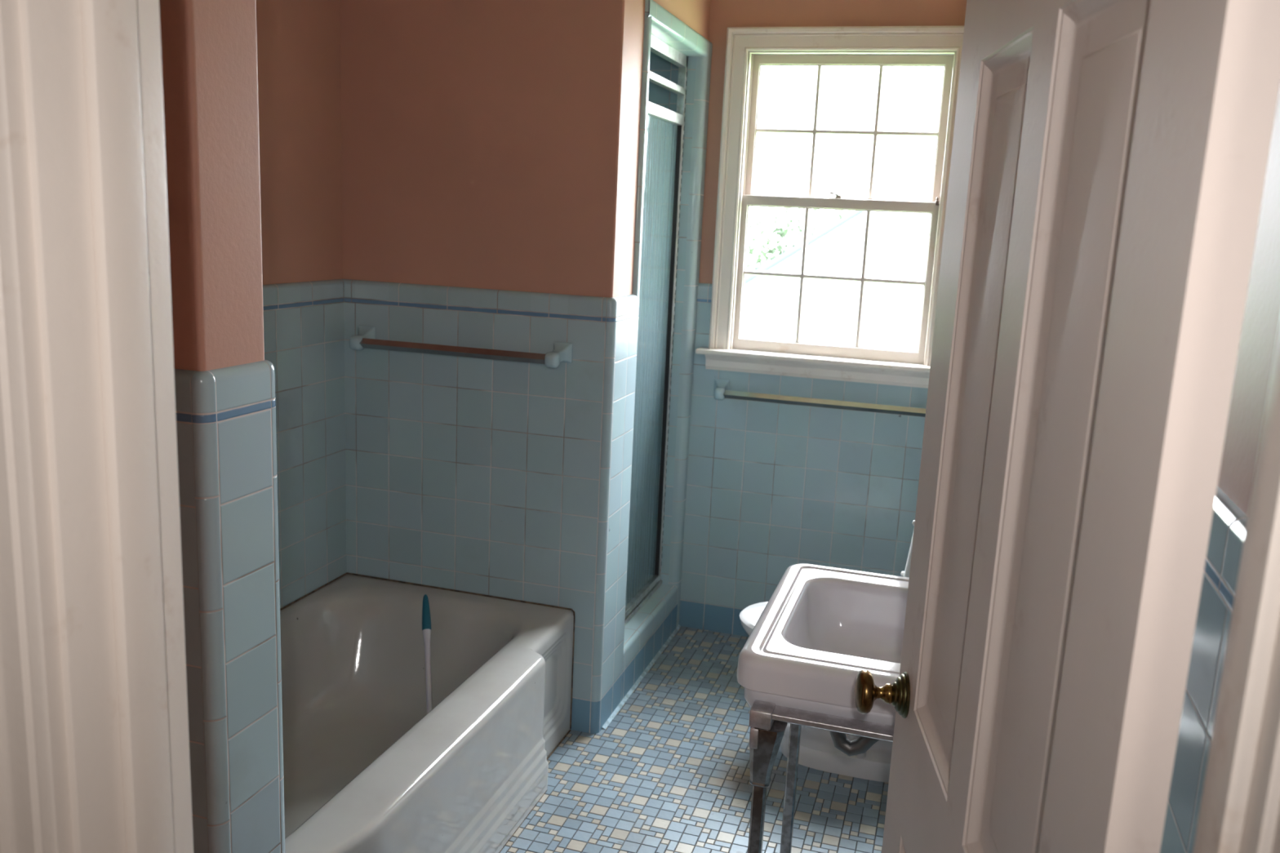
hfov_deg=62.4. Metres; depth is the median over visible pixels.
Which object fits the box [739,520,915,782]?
toilet
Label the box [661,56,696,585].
door jamb
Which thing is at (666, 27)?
lintel
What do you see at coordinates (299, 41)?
wall
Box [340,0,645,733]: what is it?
wall
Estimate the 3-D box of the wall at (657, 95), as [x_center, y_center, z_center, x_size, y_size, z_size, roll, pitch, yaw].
[-0.340,-0.464,3.385,0.670,2.390,0.740,6,12,16]
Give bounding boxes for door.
[624,34,688,626]
[854,0,1279,852]
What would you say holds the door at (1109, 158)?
in the wall
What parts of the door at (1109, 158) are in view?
knob, rose plate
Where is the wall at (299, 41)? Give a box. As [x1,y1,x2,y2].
[256,0,346,608]
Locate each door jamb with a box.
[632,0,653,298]
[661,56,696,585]
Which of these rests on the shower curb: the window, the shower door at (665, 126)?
the shower door at (665, 126)
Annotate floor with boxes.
[500,626,888,852]
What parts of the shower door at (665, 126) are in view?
glass panel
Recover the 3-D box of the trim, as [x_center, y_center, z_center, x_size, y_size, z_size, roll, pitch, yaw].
[0.021,0.803,3.469,0.011,0.006,0.855,6,12,16]
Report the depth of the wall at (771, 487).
3.62 m
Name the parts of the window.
sash, sash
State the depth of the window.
3.47 m
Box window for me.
[708,25,964,366]
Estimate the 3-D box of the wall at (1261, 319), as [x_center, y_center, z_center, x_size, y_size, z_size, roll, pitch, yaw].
[0.823,-0.100,1.946,0.013,2.440,2.977,6,12,16]
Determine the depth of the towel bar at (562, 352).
2.87 m
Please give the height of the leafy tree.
3.743 m
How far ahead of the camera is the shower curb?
3.50 m
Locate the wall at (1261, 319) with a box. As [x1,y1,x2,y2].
[1160,88,1279,852]
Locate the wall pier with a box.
[159,0,285,852]
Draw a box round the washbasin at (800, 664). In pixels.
[736,563,909,852]
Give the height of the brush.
0.306 m
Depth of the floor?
2.79 m
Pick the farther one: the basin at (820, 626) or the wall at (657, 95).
the wall at (657, 95)
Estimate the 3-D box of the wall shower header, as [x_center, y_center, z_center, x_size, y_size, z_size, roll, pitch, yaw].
[0.088,-1.409,3.143,0.094,0.405,0.696,6,12,16]
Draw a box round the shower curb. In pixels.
[621,583,678,701]
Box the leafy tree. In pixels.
[745,182,853,308]
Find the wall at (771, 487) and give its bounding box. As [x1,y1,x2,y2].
[668,0,966,636]
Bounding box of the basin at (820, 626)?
[736,563,909,742]
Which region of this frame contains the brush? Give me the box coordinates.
[422,594,432,713]
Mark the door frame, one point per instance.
(92, 68)
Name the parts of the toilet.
bowl, seat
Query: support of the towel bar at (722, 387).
attached to the wall at (771, 487)
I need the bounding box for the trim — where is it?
[602,624,680,729]
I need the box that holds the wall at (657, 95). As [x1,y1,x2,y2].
[648,51,671,109]
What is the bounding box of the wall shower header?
[653,0,711,39]
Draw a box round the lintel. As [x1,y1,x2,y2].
[647,0,712,57]
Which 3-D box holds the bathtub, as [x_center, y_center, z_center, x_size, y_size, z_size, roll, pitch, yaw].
[-0.726,0.786,2.442,0.798,0.372,1.436,6,12,16]
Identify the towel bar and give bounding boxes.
[349,324,573,368]
[713,378,925,417]
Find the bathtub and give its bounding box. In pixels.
[280,572,575,852]
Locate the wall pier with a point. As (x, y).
(225, 400)
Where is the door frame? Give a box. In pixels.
[0,0,1279,852]

